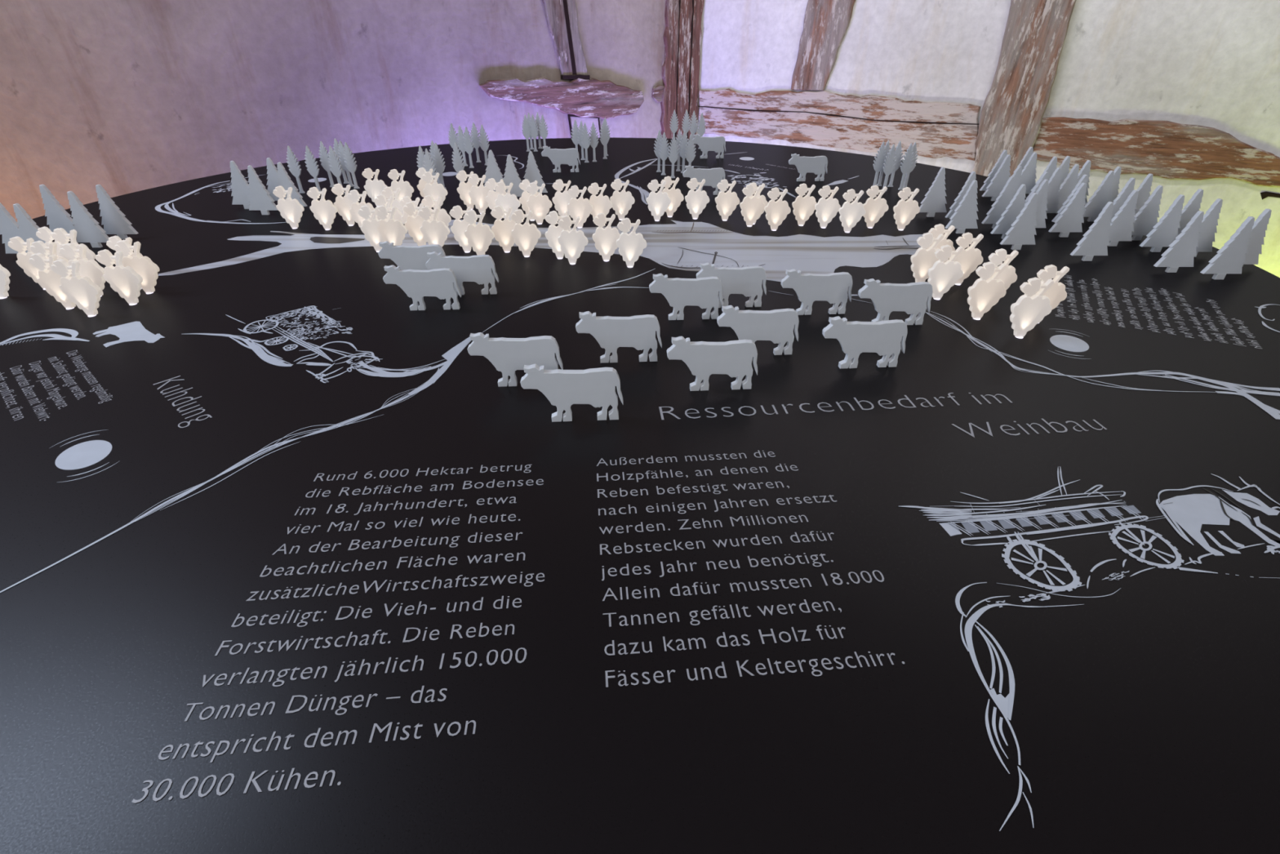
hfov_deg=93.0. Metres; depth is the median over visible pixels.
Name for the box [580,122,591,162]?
cutout
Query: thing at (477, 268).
cutout
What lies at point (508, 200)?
cutout
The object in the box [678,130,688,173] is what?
cutout
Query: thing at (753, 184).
cutout
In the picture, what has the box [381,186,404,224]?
cutout
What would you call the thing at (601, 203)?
cutout
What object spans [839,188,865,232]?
cutout
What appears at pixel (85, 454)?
light
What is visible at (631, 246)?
cutout
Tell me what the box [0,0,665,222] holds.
wall
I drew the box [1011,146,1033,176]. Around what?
cutout
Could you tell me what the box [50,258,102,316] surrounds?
cutout
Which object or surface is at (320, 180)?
light
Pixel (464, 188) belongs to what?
cutout
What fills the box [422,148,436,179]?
cutout
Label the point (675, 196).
cutout
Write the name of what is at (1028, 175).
cutout
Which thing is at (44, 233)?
cutout
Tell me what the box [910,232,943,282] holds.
cutout
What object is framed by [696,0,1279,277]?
wall
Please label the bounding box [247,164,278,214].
cutout
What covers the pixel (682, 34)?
beam
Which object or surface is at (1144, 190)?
cutout
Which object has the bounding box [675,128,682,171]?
cutout
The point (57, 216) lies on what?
cutout
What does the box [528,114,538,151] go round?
cutout
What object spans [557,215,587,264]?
cutout
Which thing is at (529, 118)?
cutout
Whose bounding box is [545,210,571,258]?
cutout
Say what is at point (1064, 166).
cutout
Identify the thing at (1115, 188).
cutout
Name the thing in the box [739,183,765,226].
cutout
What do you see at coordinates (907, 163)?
cutout
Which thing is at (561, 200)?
cutout
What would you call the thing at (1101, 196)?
cutout
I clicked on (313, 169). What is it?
cutout
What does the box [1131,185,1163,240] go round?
cutout
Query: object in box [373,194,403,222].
cutout
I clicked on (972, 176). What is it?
cutout
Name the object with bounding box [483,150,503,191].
cutout
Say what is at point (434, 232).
cutout
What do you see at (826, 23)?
beam
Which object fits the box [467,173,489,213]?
cutout
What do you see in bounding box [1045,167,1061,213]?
cutout
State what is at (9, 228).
cutout
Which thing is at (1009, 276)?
cutout
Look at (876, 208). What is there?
cutout
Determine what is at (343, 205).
cutout
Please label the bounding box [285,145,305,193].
cutout
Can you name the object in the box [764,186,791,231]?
cutout
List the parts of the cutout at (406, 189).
stem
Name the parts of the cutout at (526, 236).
stem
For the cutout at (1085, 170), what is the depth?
1.22 m
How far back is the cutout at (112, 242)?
0.85 m
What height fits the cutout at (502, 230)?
0.075 m
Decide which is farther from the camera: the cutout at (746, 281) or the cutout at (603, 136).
the cutout at (603, 136)
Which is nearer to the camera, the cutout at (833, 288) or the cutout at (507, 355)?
the cutout at (507, 355)
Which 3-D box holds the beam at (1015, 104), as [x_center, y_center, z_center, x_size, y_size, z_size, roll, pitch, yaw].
[1.323,-1.557,1.980,0.303,2.582,0.060,18,38,24]
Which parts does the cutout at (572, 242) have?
stem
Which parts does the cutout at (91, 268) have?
stem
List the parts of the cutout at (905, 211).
stem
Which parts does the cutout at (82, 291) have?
stem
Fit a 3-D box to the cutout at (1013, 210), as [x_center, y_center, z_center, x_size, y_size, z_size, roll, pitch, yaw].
[0.655,-0.376,1.062,0.058,0.092,0.007,0,34,0]
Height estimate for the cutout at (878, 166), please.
0.098 m
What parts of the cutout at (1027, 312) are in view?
stem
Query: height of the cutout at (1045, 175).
0.092 m
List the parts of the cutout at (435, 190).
stem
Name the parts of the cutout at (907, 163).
crown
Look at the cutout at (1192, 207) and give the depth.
1.02 m
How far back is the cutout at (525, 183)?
1.16 m
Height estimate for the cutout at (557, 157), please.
0.061 m
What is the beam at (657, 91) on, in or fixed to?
attached to the wall at (123, 97)
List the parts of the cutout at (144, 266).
stem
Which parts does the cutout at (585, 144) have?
crown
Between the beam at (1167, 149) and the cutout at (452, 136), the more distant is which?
the beam at (1167, 149)
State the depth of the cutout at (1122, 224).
1.03 m
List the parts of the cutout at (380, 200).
stem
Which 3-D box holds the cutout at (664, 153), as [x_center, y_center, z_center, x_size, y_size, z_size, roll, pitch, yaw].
[0.059,-0.672,1.496,0.027,0.098,0.005,0,34,0]
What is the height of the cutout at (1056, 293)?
0.075 m
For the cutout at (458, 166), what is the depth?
1.36 m
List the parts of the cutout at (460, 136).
crown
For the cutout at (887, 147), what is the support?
on the table
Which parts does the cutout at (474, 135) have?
crown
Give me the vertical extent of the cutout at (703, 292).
0.061 m
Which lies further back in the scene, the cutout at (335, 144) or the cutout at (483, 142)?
the cutout at (483, 142)
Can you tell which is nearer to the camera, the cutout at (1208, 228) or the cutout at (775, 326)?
the cutout at (775, 326)
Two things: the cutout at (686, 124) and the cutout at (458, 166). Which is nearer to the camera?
the cutout at (458, 166)
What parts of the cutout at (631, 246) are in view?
stem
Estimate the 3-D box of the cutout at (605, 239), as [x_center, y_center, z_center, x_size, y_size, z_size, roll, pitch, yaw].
[-0.052,-0.302,0.969,0.048,0.075,0.010,0,34,0]
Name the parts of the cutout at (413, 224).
stem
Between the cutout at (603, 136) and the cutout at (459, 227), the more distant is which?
the cutout at (603, 136)
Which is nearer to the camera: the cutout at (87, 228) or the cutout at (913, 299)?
the cutout at (913, 299)
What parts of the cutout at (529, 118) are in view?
crown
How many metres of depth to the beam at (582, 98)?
2.41 m
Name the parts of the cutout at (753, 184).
stem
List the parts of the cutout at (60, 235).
stem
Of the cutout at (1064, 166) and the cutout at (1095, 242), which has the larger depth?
the cutout at (1064, 166)
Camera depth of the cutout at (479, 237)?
0.98 m
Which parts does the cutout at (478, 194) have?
stem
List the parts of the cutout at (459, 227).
stem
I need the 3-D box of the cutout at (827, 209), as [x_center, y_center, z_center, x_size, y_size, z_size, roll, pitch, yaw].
[0.348,-0.407,1.123,0.048,0.075,0.010,0,34,0]
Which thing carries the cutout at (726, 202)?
on the table
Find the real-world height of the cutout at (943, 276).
0.075 m
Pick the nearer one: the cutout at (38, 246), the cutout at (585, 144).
the cutout at (38, 246)
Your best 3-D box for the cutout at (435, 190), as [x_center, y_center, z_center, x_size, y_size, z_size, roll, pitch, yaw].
[-0.412,-0.473,1.222,0.048,0.075,0.010,0,34,0]
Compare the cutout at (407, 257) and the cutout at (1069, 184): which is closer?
the cutout at (407, 257)
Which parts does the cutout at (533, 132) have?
crown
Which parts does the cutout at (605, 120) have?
crown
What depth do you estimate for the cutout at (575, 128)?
1.67 m
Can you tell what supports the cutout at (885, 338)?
on the table
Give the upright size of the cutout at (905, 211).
0.075 m
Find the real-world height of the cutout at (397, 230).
0.075 m
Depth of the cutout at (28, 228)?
0.94 m
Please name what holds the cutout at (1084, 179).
on the table
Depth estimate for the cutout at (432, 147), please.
1.38 m
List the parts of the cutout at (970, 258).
stem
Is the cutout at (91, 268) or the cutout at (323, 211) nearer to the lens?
the cutout at (91, 268)
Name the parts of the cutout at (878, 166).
crown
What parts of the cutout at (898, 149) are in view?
crown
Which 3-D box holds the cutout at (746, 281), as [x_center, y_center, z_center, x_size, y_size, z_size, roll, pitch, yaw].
[0.123,-0.190,0.816,0.096,0.061,0.007,-2,34,-3]
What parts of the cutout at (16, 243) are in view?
stem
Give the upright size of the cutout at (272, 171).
0.092 m
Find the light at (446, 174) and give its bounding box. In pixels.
[442,172,457,176]
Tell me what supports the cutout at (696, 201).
on the table
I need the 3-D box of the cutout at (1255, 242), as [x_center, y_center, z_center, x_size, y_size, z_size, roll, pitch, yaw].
[0.935,-0.286,0.930,0.058,0.092,0.007,0,34,0]
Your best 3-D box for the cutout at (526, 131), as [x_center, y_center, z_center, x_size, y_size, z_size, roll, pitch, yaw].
[-0.328,-0.852,1.761,0.027,0.098,0.005,0,34,0]
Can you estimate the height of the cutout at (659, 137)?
0.098 m
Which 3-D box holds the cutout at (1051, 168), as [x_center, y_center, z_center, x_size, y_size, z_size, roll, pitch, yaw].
[0.849,-0.514,1.267,0.058,0.092,0.007,0,34,0]
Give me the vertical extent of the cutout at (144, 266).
0.075 m
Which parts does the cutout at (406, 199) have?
stem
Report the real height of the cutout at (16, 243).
0.075 m
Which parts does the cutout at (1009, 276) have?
stem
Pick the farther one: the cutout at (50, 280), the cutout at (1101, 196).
the cutout at (1101, 196)
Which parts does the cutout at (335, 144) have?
crown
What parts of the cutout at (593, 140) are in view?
crown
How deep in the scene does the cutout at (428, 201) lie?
1.05 m
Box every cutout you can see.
[0,202,22,253]
[0,264,10,298]
[8,235,45,289]
[13,203,45,253]
[28,253,75,309]
[30,240,72,276]
[35,226,68,257]
[39,184,74,239]
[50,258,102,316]
[51,227,95,260]
[59,243,106,297]
[66,191,109,247]
[95,184,138,239]
[95,248,142,305]
[106,235,142,288]
[114,240,159,293]
[230,160,250,208]
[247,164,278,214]
[266,157,279,200]
[272,186,304,228]
[276,162,306,206]
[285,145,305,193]
[304,145,321,191]
[306,186,337,230]
[318,141,333,186]
[327,145,345,193]
[331,183,359,226]
[333,137,348,183]
[337,140,354,186]
[342,142,359,188]
[346,189,374,226]
[357,204,389,252]
[361,168,387,206]
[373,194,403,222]
[375,204,407,245]
[377,240,445,270]
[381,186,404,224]
[382,265,461,311]
[387,168,413,200]
[399,195,430,230]
[402,201,429,245]
[415,167,438,198]
[416,145,425,168]
[417,205,449,247]
[421,171,447,208]
[421,195,451,226]
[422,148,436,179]
[425,251,498,294]
[428,140,440,183]
[431,142,446,189]
[448,123,458,148]
[448,204,476,253]
[451,142,464,182]
[455,169,478,209]
[456,124,467,166]
[462,126,474,168]
[462,209,494,255]
[466,332,563,386]
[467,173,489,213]
[470,122,480,162]
[478,124,488,164]
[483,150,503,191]
[484,177,506,219]
[490,204,516,253]
[493,181,520,220]
[502,154,524,198]
[511,208,541,257]
[519,178,538,221]
[520,364,622,422]
[521,114,531,151]
[523,151,547,192]
[525,182,552,224]
[526,112,533,149]
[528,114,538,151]
[534,111,542,148]
[538,114,548,146]
[541,146,580,172]
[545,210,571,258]
[551,178,576,216]
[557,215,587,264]
[567,185,593,227]
[570,119,579,158]
[575,311,662,363]
[577,120,585,159]
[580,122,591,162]
[587,182,612,218]
[588,121,598,161]
[592,212,620,261]
[599,120,608,159]
[600,117,610,155]
[609,178,635,220]
[616,217,646,267]
[646,179,671,221]
[648,273,723,319]
[653,129,662,172]
[658,132,669,175]
[660,176,684,217]
[666,336,757,391]
[667,133,679,177]
[669,109,678,136]
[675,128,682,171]
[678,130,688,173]
[681,109,690,137]
[682,164,724,195]
[684,133,696,166]
[684,177,709,219]
[688,111,697,146]
[693,133,725,158]
[696,112,706,149]
[696,262,766,307]
[715,178,739,221]
[716,305,799,355]
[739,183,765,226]
[746,182,768,224]
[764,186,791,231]
[781,268,852,315]
[788,153,827,181]
[791,183,817,226]
[814,185,840,228]
[822,315,907,368]
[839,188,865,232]
[857,278,933,324]
[862,185,888,228]
[872,141,886,186]
[876,140,890,186]
[882,143,897,191]
[887,140,902,186]
[893,186,919,230]
[897,142,914,190]
[902,142,917,187]
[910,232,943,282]
[919,166,946,217]
[925,223,955,262]
[927,244,963,299]
[945,171,976,217]
[945,179,978,233]
[949,232,983,284]
[967,261,1007,319]
[979,149,1007,191]
[982,154,1010,200]
[982,176,1014,228]
[985,248,1018,289]
[990,184,1026,239]
[1000,192,1037,249]
[1009,277,1053,338]
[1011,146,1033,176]
[1012,165,1022,195]
[1020,151,1036,193]
[1024,171,1048,204]
[1026,156,1057,198]
[1030,264,1069,315]
[1035,179,1048,227]
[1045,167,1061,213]
[1048,182,1086,237]
[1051,174,1088,222]
[1057,164,1079,210]
[1058,155,1070,186]
[1070,201,1113,261]
[1076,160,1090,204]
[1083,170,1114,221]
[1106,190,1137,246]
[1110,166,1120,202]
[1111,177,1135,219]
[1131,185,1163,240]
[1134,173,1153,213]
[1139,194,1184,252]
[1153,210,1204,272]
[1177,188,1203,234]
[1193,198,1222,257]
[1200,216,1254,279]
[1242,208,1271,266]
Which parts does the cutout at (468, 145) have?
crown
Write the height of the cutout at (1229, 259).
0.092 m
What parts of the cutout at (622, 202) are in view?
stem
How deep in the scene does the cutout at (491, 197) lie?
1.17 m
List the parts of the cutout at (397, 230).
stem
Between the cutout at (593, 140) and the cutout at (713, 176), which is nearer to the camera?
the cutout at (713, 176)
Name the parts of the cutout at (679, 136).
crown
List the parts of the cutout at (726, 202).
stem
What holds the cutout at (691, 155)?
on the table
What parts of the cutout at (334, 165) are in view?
crown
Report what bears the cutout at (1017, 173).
on the table
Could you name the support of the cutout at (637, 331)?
on the table
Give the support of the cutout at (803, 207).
on the table
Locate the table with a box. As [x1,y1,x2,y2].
[0,137,1279,853]
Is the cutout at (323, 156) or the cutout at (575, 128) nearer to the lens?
the cutout at (323, 156)
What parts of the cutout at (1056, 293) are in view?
stem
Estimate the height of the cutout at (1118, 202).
0.092 m
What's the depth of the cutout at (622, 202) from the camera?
1.17 m
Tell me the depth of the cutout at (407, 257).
0.88 m
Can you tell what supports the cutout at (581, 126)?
on the table
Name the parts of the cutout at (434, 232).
stem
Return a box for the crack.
[1260,191,1279,199]
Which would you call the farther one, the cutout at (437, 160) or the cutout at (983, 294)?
the cutout at (437, 160)
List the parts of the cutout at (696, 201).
stem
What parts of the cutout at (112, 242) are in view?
stem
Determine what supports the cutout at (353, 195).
on the table
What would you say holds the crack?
attached to the wall at (1215, 64)
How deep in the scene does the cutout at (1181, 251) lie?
0.92 m
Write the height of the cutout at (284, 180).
0.092 m
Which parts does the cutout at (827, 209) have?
stem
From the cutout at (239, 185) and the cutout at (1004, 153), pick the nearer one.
the cutout at (239, 185)
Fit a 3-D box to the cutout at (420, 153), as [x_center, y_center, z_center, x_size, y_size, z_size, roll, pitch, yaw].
[-0.476,-0.568,1.341,0.027,0.098,0.005,0,34,0]
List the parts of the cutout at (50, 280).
stem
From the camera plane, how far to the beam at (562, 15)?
2.30 m
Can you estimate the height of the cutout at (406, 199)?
0.075 m
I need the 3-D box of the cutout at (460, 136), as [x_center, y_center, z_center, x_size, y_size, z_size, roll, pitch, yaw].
[-0.464,-0.734,1.587,0.027,0.098,0.005,0,34,0]
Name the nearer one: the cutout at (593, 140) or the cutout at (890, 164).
the cutout at (890, 164)
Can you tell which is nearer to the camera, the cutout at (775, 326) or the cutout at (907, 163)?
the cutout at (775, 326)
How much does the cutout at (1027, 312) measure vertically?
0.075 m
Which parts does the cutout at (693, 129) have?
crown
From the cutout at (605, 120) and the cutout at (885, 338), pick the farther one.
the cutout at (605, 120)
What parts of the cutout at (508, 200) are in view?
stem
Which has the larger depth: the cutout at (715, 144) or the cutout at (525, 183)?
the cutout at (715, 144)
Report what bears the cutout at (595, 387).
on the table
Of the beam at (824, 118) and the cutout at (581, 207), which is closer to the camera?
the cutout at (581, 207)
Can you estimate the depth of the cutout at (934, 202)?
1.18 m
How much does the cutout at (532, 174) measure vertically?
0.092 m
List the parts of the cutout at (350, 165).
crown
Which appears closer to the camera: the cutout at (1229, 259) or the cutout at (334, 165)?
the cutout at (1229, 259)
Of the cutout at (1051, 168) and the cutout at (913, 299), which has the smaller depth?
the cutout at (913, 299)
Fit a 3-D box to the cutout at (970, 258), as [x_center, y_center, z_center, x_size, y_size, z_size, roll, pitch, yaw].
[0.474,-0.244,0.882,0.048,0.075,0.010,0,34,0]
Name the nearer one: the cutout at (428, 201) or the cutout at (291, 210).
the cutout at (428, 201)
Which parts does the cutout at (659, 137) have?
crown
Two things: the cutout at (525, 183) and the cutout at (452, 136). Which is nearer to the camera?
the cutout at (525, 183)
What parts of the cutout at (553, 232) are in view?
stem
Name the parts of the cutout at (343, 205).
stem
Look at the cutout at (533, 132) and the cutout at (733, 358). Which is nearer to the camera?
the cutout at (733, 358)
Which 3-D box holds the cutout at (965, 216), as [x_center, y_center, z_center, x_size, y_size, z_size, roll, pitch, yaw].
[0.587,-0.394,1.089,0.058,0.092,0.007,0,34,0]
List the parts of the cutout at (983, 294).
stem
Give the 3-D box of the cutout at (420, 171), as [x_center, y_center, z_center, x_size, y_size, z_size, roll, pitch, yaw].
[-0.435,-0.495,1.253,0.048,0.075,0.010,0,34,0]
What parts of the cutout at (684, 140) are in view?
crown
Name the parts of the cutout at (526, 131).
crown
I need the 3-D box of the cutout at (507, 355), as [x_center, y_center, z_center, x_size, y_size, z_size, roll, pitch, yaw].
[-0.130,-0.071,0.639,0.096,0.061,0.007,-2,34,-3]
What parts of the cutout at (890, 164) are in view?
crown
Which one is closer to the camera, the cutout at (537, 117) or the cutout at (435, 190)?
the cutout at (435, 190)
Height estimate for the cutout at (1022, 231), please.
0.092 m
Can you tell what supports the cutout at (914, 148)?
on the table
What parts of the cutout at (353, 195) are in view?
stem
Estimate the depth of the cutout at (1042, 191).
1.09 m
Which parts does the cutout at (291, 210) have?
stem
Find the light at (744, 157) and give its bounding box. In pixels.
[739,156,754,159]
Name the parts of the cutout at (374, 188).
stem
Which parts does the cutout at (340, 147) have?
crown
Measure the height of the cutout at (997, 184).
0.092 m
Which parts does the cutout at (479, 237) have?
stem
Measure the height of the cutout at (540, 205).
0.075 m
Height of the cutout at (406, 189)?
0.075 m
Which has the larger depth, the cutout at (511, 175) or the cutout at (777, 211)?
the cutout at (511, 175)
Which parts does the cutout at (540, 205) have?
stem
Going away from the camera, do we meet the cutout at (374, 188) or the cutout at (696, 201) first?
the cutout at (696, 201)
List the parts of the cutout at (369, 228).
stem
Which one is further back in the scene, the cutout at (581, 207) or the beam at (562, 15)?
the beam at (562, 15)
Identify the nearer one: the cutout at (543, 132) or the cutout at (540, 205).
the cutout at (540, 205)
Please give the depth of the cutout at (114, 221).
1.06 m
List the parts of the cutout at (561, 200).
stem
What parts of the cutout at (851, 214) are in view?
stem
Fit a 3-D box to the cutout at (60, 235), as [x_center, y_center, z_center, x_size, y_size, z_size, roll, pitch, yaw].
[-0.835,-0.256,0.900,0.048,0.075,0.010,0,34,0]
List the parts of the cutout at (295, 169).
crown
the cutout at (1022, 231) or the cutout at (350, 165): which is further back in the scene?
the cutout at (350, 165)
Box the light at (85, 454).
[54,440,111,470]
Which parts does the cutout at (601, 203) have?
stem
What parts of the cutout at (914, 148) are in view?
crown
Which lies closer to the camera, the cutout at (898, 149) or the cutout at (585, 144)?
the cutout at (898, 149)
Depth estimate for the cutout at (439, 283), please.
0.80 m
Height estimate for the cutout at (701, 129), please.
0.098 m
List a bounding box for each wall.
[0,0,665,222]
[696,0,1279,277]
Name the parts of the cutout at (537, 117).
crown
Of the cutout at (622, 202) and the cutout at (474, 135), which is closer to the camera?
the cutout at (622, 202)
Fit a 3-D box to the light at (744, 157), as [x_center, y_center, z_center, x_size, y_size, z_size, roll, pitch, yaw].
[0.298,-0.749,1.696,0.041,0.001,0.048,0,34,0]
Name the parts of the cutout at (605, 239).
stem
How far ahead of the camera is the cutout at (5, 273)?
0.85 m
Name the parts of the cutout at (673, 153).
crown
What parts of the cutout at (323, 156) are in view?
crown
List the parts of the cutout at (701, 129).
crown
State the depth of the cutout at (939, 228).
0.90 m
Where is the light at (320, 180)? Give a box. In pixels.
[307,177,326,182]
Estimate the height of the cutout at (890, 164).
0.098 m
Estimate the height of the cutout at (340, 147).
0.098 m
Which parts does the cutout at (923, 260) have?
stem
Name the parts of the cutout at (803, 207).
stem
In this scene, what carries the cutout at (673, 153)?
on the table
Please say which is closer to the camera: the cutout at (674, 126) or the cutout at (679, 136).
the cutout at (679, 136)
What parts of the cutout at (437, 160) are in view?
crown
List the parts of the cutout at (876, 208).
stem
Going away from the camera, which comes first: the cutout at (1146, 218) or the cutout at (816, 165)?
the cutout at (1146, 218)
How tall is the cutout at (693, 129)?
0.098 m
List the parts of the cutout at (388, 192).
stem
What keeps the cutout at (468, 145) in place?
on the table
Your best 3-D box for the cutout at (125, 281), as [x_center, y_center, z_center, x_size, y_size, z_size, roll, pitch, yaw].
[-0.699,-0.201,0.820,0.048,0.075,0.010,0,34,0]
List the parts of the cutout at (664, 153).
crown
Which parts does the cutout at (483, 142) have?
crown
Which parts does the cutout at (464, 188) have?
stem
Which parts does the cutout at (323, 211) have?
stem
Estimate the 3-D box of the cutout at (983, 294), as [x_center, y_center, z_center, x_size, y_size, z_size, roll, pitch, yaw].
[0.446,-0.174,0.779,0.048,0.075,0.010,0,34,0]
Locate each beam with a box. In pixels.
[479,76,644,119]
[542,0,590,79]
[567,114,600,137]
[651,84,664,102]
[660,0,704,139]
[697,88,980,160]
[791,0,855,90]
[972,0,1076,177]
[1033,116,1279,186]
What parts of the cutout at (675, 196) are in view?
stem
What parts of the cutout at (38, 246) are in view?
stem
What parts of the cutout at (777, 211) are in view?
stem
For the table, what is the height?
0.801 m
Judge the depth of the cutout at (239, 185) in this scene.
1.23 m
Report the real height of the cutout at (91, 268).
0.075 m
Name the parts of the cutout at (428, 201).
stem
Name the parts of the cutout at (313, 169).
crown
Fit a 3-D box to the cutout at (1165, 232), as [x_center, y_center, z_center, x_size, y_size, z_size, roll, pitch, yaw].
[0.871,-0.335,1.002,0.058,0.092,0.007,0,34,0]
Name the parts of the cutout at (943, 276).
stem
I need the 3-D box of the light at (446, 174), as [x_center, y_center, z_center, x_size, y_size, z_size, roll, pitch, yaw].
[-0.480,-0.637,1.531,0.041,0.001,0.048,0,34,0]
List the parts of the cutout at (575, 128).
crown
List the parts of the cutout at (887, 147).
crown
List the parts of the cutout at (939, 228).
stem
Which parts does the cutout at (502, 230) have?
stem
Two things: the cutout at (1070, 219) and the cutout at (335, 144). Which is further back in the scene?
the cutout at (335, 144)
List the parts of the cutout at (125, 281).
stem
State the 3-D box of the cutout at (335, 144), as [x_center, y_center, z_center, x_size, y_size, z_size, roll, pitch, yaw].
[-0.699,-0.620,1.419,0.027,0.098,0.005,0,34,0]
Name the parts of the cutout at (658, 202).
stem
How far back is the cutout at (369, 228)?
1.00 m
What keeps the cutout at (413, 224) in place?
on the table
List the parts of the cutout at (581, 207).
stem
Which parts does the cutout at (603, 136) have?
crown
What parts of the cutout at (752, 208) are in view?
stem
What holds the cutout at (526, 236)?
on the table
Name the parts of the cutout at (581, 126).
crown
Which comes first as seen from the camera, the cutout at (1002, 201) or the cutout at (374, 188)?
the cutout at (1002, 201)
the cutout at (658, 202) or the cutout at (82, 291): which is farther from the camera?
the cutout at (658, 202)

